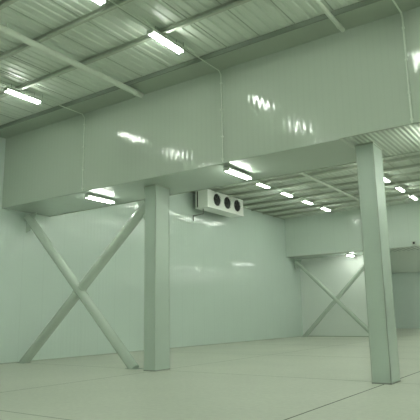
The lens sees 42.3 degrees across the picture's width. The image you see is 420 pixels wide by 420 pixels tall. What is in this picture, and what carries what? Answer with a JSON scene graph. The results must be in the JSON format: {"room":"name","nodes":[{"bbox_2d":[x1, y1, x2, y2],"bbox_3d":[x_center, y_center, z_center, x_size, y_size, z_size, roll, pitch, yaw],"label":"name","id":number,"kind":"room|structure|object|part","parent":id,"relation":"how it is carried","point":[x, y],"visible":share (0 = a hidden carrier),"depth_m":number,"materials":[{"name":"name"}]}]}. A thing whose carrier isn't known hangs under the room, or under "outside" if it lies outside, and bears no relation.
{"room":"warehouse","nodes":[
{"label":"warehouse","id":0,"kind":"room"},
{"bbox_2d":[0,137,302,362],"bbox_3d":[0.973,3.687,33.269,0.200,8.700,62.800,-8,-13,34],"label":"wall","id":1,"kind":"structure","parent":0,"point":[232,279],"depth_m":26.51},
{"bbox_2d":[0,336,300,363],"bbox_3d":[-4.821,6.375,23.925,0.012,0.030,41.490,-8,-13,34],"label":"baseboard","id":2,"kind":"structure","parent":1,"relation":"attached to","point":[296,336],"depth_m":25.52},
{"bbox_2d":[3,139,355,215],"bbox_3d":[-1.771,-0.736,17.867,13.510,0.020,2.209,-8,-13,34],"label":"ceiling beam","id":3,"kind":"structure","parent":1,"relation":"attached to","point":[335,152],"depth_m":16.54,"materials":[{"name":"white metal"}]},
{"bbox_2d":[84,194,114,203],"bbox_3d":[-3.831,-0.405,18.913,0.200,0.166,1.270,-8,-13,34],"label":"light","id":4,"kind":"object","parent":3,"relation":"attached to","point":[89,196],"visible":1,"depth_m":18.81,"materials":[{"name":"grey plastic"}]},
{"bbox_2d":[223,167,251,179],"bbox_3d":[0.817,-1.087,15.827,0.200,0.166,1.270,-8,-13,34],"label":"light","id":5,"kind":"object","parent":3,"relation":"attached to","point":[230,170],"visible":1,"depth_m":15.71,"materials":[{"name":"grey plastic"}]},
{"bbox_2d":[0,0,381,128],"bbox_3d":[6.212,-5.143,10.635,35.760,0.130,0.045,-8,-13,34],"label":"trim","id":6,"kind":"structure","parent":1,"relation":"attached to","point":[363,3],"depth_m":14.80,"materials":[{"name":"grey"}]},
{"bbox_2d":[0,0,419,138],"bbox_3d":[6.461,-5.093,10.992,35.760,0.100,0.820,-8,-13,34],"label":"ceiling beam","id":7,"kind":"structure","parent":1,"relation":"attached to","point":[384,8],"depth_m":14.96,"materials":[{"name":"grey metal"}]},
{"bbox_2d":[49,150,419,216],"bbox_3d":[8.007,-1.930,12.579,35.760,0.050,0.024,-8,-13,34],"label":"trim","id":8,"kind":"structure","parent":1,"relation":"attached to","point":[419,150],"depth_m":16.97,"materials":[{"name":"white metal"}]},
{"bbox_2d":[191,192,284,219],"bbox_3d":[-0.570,-0.903,31.807,0.015,0.077,21.585,-8,-13,34],"label":"trim","id":9,"kind":"structure","parent":1,"relation":"attached to","point":[191,192],"depth_m":37.51,"materials":[{"name":"grey metal"}]},
{"bbox_2d":[0,328,419,419],"bbox_3d":[15.824,5.848,22.412,36.160,0.200,62.800,-8,-13,34],"label":"floor","id":10,"kind":"structure","parent":0,"point":[172,394],"depth_m":12.78,"materials":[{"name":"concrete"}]},
{"bbox_2d":[17,200,144,369],"bbox_3d":[-4.567,2.630,19.166,6.453,5.795,0.363,-8,-13,34],"label":"brace","id":11,"kind":"object","parent":10,"relation":"on","point":[79,288],"visible":0.91,"depth_m":18.84,"materials":[{"name":"paint"}]},
{"bbox_3d":[-7.002,0.497,21.272,0.600,0.720,0.024,-8,-13,34],"label":"gusset plate","id":12,"kind":"part","parent":11,"relation":"part of","materials":[{"name":"paint"}]},
{"bbox_3d":[-2.207,0.027,17.981,0.600,0.720,0.024,-8,-13,34],"label":"gusset plate","id":13,"kind":"part","parent":11,"relation":"part of","materials":[{"name":"paint"}]},
{"bbox_2d":[143,184,169,370],"bbox_3d":[-1.677,2.088,17.230,0.471,5.769,0.743,-8,-13,34],"label":"support column","id":14,"kind":"structure","parent":10,"relation":"on","point":[157,197],"depth_m":17.03,"materials":[{"name":"white metal"}]},
{"bbox_3d":[-2.038,2.062,17.068,0.036,5.710,0.036,-8,-13,34],"label":"corner trim","id":15,"kind":"part","parent":14,"relation":"part of","materials":[{"name":"white metal"}]},
{"bbox_3d":[-1.703,2.013,16.842,0.036,5.710,0.036,-8,-13,34],"label":"corner trim","id":16,"kind":"part","parent":14,"relation":"part of","materials":[{"name":"white metal"}]},
{"bbox_3d":[-1.725,-0.725,17.780,0.471,0.034,0.743,-8,-13,34],"label":"head trim","id":17,"kind":"part","parent":14,"relation":"part of","materials":[{"name":"white metal"}]},
{"bbox_3d":[-1.317,2.113,17.391,0.036,5.710,0.036,-8,-13,34],"label":"corner trim","id":18,"kind":"part","parent":14,"relation":"part of","materials":[{"name":"white metal"}]},
{"bbox_2d":[295,259,368,336],"bbox_3d":[8.917,6.191,38.593,6.104,5.773,0.319,-8,-13,34],"label":"brace","id":19,"kind":"object","parent":10,"relation":"on","point":[297,261],"visible":0.84,"depth_m":38.56,"materials":[{"name":"paint"}]},
{"bbox_2d":[285,371,419,419],"bbox_3d":[18.341,5.374,20.727,14.060,0.002,62.400,-8,-13,34],"label":"joint","id":20,"kind":"object","parent":10,"relation":"in","point":[419,371],"depth_m":10.16,"materials":[{"name":"grey"}]},
{"bbox_2d":[355,142,400,384],"bbox_3d":[4.103,1.226,13.317,0.471,5.769,0.743,-8,-13,34],"label":"support column","id":21,"kind":"structure","parent":10,"relation":"on","point":[383,345],"depth_m":13.05,"materials":[{"name":"white metal"}]},
{"bbox_3d":[3.743,1.200,13.156,0.036,5.710,0.036,-8,-13,34],"label":"corner trim","id":22,"kind":"part","parent":21,"relation":"part of","materials":[{"name":"white metal"}]},
{"bbox_3d":[4.056,-1.588,13.867,0.471,0.034,0.743,-8,-13,34],"label":"head trim","id":23,"kind":"part","parent":21,"relation":"part of","materials":[{"name":"white metal"}]},
{"bbox_3d":[4.077,1.150,12.929,0.036,5.710,0.036,-8,-13,34],"label":"corner trim","id":24,"kind":"part","parent":21,"relation":"part of","materials":[{"name":"white metal"}]},
{"bbox_3d":[4.151,4.042,12.766,0.455,0.030,0.727,-8,-13,34],"label":"trim","id":25,"kind":"part","parent":21,"relation":"part of","materials":[{"name":"grey metal"}]},
{"bbox_3d":[4.464,1.251,13.478,0.036,5.710,0.036,-8,-13,34],"label":"corner trim","id":26,"kind":"part","parent":21,"relation":"part of","materials":[{"name":"white metal"}]},
{"bbox_2d":[0,0,419,218],"bbox_3d":[9.101,-4.472,14.745,35.970,0.035,39.480,-8,-13,34],"label":"ceiling","id":27,"kind":"structure","parent":0,"point":[262,16],"depth_m":14.30,"materials":[{"name":"silver metal"}]},
{"bbox_2d":[0,0,17,9],"bbox_3d":[3.470,-5.846,6.721,35.740,0.137,0.085,-8,-13,34],"label":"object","id":28,"kind":"structure","parent":27,"relation":"attached to","point":[4,3],"depth_m":12.15,"materials":[{"name":"metal"}]},
{"bbox_2d":[3,84,41,103],"bbox_3d":[-5.805,-3.632,16.852,0.200,0.303,1.270,-8,-13,34],"label":"light","id":29,"kind":"object","parent":27,"relation":"hanging from","point":[34,99],"visible":0.99,"depth_m":16.74,"materials":[{"name":"grey plastic"}]},
{"bbox_2d":[0,0,133,60],"bbox_3d":[4.325,-5.623,7.934,35.740,0.137,0.085,-8,-13,34],"label":"beam","id":30,"kind":"structure","parent":27,"relation":"attached to","point":[109,7],"depth_m":13.18,"materials":[{"name":"metal"}]},
{"bbox_2d":[0,22,143,97],"bbox_3d":[-6.444,-4.765,10.837,0.215,0.338,15.130,-8,-13,34],"label":"pipe","id":31,"kind":"object","parent":27,"relation":"attached to","point":[6,30],"visible":1,"depth_m":14.46,"materials":[{"name":"metal"}]},
{"bbox_2d":[93,0,106,5],"bbox_3d":[-2.703,-4.744,11.433,0.200,0.303,1.270,-8,-13,34],"label":"light","id":32,"kind":"object","parent":27,"relation":"hanging from","point":[100,2],"visible":1,"depth_m":11.85,"materials":[{"name":"grey plastic"}]},
{"bbox_2d":[0,0,251,98],"bbox_3d":[5.207,-5.393,9.187,35.740,0.137,0.085,-8,-13,34],"label":"beam","id":33,"kind":"structure","parent":27,"relation":"attached to","point":[233,3],"depth_m":14.04,"materials":[{"name":"metal"}]},
{"bbox_2d":[147,26,183,53],"bbox_3d":[-1.109,-4.328,13.697,0.200,0.303,1.270,-8,-13,34],"label":"light","id":34,"kind":"object","parent":27,"relation":"hanging from","point":[153,33],"visible":0.98,"depth_m":13.60,"materials":[{"name":"grey plastic"}]},
{"bbox_2d":[193,189,243,220],"bbox_3d":[0.474,-0.059,31.958,1.314,1.725,3.834,-8,-13,34],"label":"cooler","id":35,"kind":"object","parent":27,"relation":"hanging from","point":[207,200],"visible":1,"depth_m":31.13,"materials":[{"name":"white metal"}]},
{"bbox_3d":[-0.396,-0.634,30.339,0.670,1.020,0.026,-8,-13,34],"label":"panel","id":36,"kind":"part","parent":35,"relation":"part of","materials":[{"name":"white metal"}]},
{"bbox_3d":[0.725,-0.389,31.842,0.540,0.960,3.760,-8,-13,34],"label":"casing","id":37,"kind":"part","parent":35,"relation":"part of","materials":[{"name":"white metal"}]},
{"bbox_2d":[255,182,269,188],"bbox_3d":[2.814,-1.411,28.951,0.200,0.303,1.270,-8,-13,34],"label":"light","id":38,"kind":"object","parent":27,"relation":"hanging from","point":[257,183],"visible":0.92,"depth_m":28.80,"materials":[{"name":"grey plastic"}]},
{"bbox_2d":[280,191,292,196],"bbox_3d":[4.408,-0.996,31.215,0.200,0.303,1.270,-8,-13,34],"label":"light","id":39,"kind":"object","parent":27,"relation":"hanging from","point":[281,192],"visible":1,"depth_m":31.02,"materials":[{"name":"grey plastic"}]},
{"bbox_2d":[302,199,312,204],"bbox_3d":[6.003,-0.580,33.479,0.200,0.303,1.270,-8,-13,34],"label":"light","id":40,"kind":"object","parent":27,"relation":"hanging from","point":[303,200],"visible":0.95,"depth_m":33.31,"materials":[{"name":"grey plastic"}]},
{"bbox_2d":[212,154,419,191],"bbox_3d":[13.948,-3.113,21.598,35.740,0.137,0.085,-8,-13,34],"label":"beam","id":41,"kind":"structure","parent":27,"relation":"attached to","point":[418,155],"depth_m":27.43,"materials":[{"name":"metal"}]},
{"bbox_2d":[228,163,419,196],"bbox_3d":[14.831,-2.883,22.851,35.740,0.137,0.085,-8,-13,34],"label":"beam","id":42,"kind":"structure","parent":27,"relation":"attached to","point":[417,164],"depth_m":29.12,"materials":[{"name":"metal"}]},
{"bbox_2d":[298,172,358,200],"bbox_3d":[5.313,-1.654,27.807,0.175,0.318,21.595,-8,-13,34],"label":"pipe","id":43,"kind":"object","parent":27,"relation":"attached to","point":[302,173],"visible":0.41,"depth_m":29.17,"materials":[{"name":"metal"}]},
{"bbox_2d":[313,0,344,31],"bbox_3d":[-1.052,-5.598,7.193,0.138,0.279,15.130,-8,-13,34],"label":"pipe","id":44,"kind":"object","parent":27,"relation":"attached to","point":[319,3],"visible":1,"depth_m":12.56,"materials":[{"name":"metal"}]},
{"bbox_2d":[241,171,419,200],"bbox_3d":[15.713,-2.653,24.105,35.740,0.137,0.085,-8,-13,34],"label":"beam","id":45,"kind":"structure","parent":27,"relation":"attached to","point":[417,172],"depth_m":30.47,"materials":[{"name":"metal"}]},
{"bbox_2d":[256,180,342,213],"bbox_3d":[3.180,-1.413,29.277,0.030,0.166,21.575,-8,-13,34],"label":"conduit","id":46,"kind":"object","parent":45,"relation":"attached to","point":[256,180],"visible":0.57,"depth_m":31.76,"materials":[{"name":"white metal"}]},
{"bbox_2d":[243,178,419,206],"bbox_3d":[16.596,-2.422,25.358,35.740,0.137,0.085,-8,-13,34],"label":"beam","id":47,"kind":"structure","parent":27,"relation":"attached to","point":[418,179],"depth_m":32.19,"materials":[{"name":"metal"}]},
{"bbox_2d":[251,185,419,210],"bbox_3d":[17.478,-2.192,26.611,35.740,0.137,0.085,-8,-13,34],"label":"beam","id":48,"kind":"structure","parent":27,"relation":"attached to","point":[414,186],"depth_m":33.65,"materials":[{"name":"metal"}]},
{"bbox_2d":[263,191,419,213],"bbox_3d":[18.361,-1.962,27.864,35.740,0.137,0.085,-8,-13,34],"label":"beam","id":49,"kind":"structure","parent":27,"relation":"attached to","point":[413,192],"depth_m":35.09,"materials":[{"name":"metal"}]},
{"bbox_2d":[273,196,419,216],"bbox_3d":[19.244,-1.732,29.117,35.740,0.137,0.085,-8,-13,34],"label":"beam","id":50,"kind":"structure","parent":27,"relation":"attached to","point":[408,198],"depth_m":36.42,"materials":[{"name":"metal"}]},
{"bbox_2d":[395,186,404,191],"bbox_3d":[10.621,-1.269,30.352,0.200,0.303,1.270,-8,-13,34],"label":"light","id":51,"kind":"object","parent":27,"relation":"hanging from","point":[396,187],"visible":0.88,"depth_m":30.22,"materials":[{"name":"grey plastic"}]},
{"bbox_2d":[2,7,419,207],"bbox_3d":[7.348,-3.523,11.956,35.760,2.880,2.215,-8,-13,34],"label":"bulkhead","id":52,"kind":"object","parent":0,"point":[348,83],"visible":0.8,"depth_m":15.06,"materials":[{"name":"white metal"}]},
{"bbox_2d":[0,82,84,190],"bbox_3d":[-8.677,-3.177,12.283,0.060,2.835,15.396,-8,-13,34],"label":"conduit","id":53,"kind":"object","parent":52,"relation":"attached to","point":[82,188],"visible":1,"depth_m":18.23,"materials":[{"name":"white"}]},
{"bbox_2d":[108,0,223,161],"bbox_3d":[-4.038,-3.869,9.142,0.060,2.835,15.396,-8,-13,34],"label":"conduit","id":54,"kind":"object","parent":52,"relation":"attached to","point":[221,109],"visible":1,"depth_m":14.82,"materials":[{"name":"white"}]},
{"bbox_2d":[340,123,419,156],"bbox_3d":[12.924,-2.925,7.919,22.250,0.013,2.209,-8,-13,34],"label":"soffit","id":55,"kind":"object","parent":52,"relation":"attached to","point":[405,139],"depth_m":13.32,"materials":[{"name":"silver metal"}]},
{"bbox_2d":[392,0,412,122],"bbox_3d":[0.162,-4.496,6.300,0.060,2.835,15.396,-8,-13,34],"label":"conduit","id":56,"kind":"object","parent":52,"relation":"attached to","point":[394,2],"visible":1,"depth_m":12.46,"materials":[{"name":"white"}]},
{"bbox_2d":[300,254,368,335],"bbox_3d":[9.697,6.254,39.516,6.560,5.770,0.200,-8,-13,34],"label":"wall","id":57,"kind":"structure","parent":0,"point":[334,273],"depth_m":39.81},
{"bbox_2d":[331,336,368,336],"bbox_3d":[9.693,9.049,38.876,6.540,0.040,0.010,-8,-13,34],"label":"baseboard","id":58,"kind":"structure","parent":57,"relation":"attached to","point":[331,336],"depth_m":38.68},
{"bbox_2d":[285,202,419,256],"bbox_3d":[20.936,0.021,31.249,35.760,2.880,2.220,-8,-13,34],"label":"wall","id":59,"kind":"structure","parent":0,"point":[335,232],"depth_m":37.87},
{"bbox_2d":[288,251,362,258],"bbox_3d":[8.961,3.234,39.094,6.560,0.020,2.217,-8,-13,34],"label":"soffit","id":60,"kind":"object","parent":59,"relation":"attached to","point":[357,252],"depth_m":39.36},
{"bbox_2d":[290,246,417,256],"bbox_3d":[20.324,1.278,30.069,35.760,0.040,0.018,-8,-13,34],"label":"trim","id":61,"kind":"structure","parent":59,"relation":"attached to","point":[410,246],"depth_m":37.64,"materials":[{"name":"white metal"}]},
{"bbox_2d":[390,246,419,261],"bbox_3d":[29.607,2.593,37.596,29.200,0.020,23.117,-8,-13,34],"label":"soffit","id":62,"kind":"object","parent":59,"relation":"attached to","point":[414,254],"depth_m":38.90,"materials":[{"name":"white"}]},
{"bbox_2d":[390,254,419,272],"bbox_3d":[15.600,4.965,48.520,6.560,0.020,20.700,-8,-13,34],"label":"wall","id":63,"kind":"structure","parent":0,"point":[398,264],"depth_m":48.80,"materials":[{"name":"white metal"}]},
{"bbox_2d":[392,272,419,327],"bbox_3d":[33.597,7.519,48.301,35.760,5.870,0.200,-8,-13,34],"label":"wall","id":64,"kind":"structure","parent":0,"point":[406,286],"depth_m":56.92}
]}

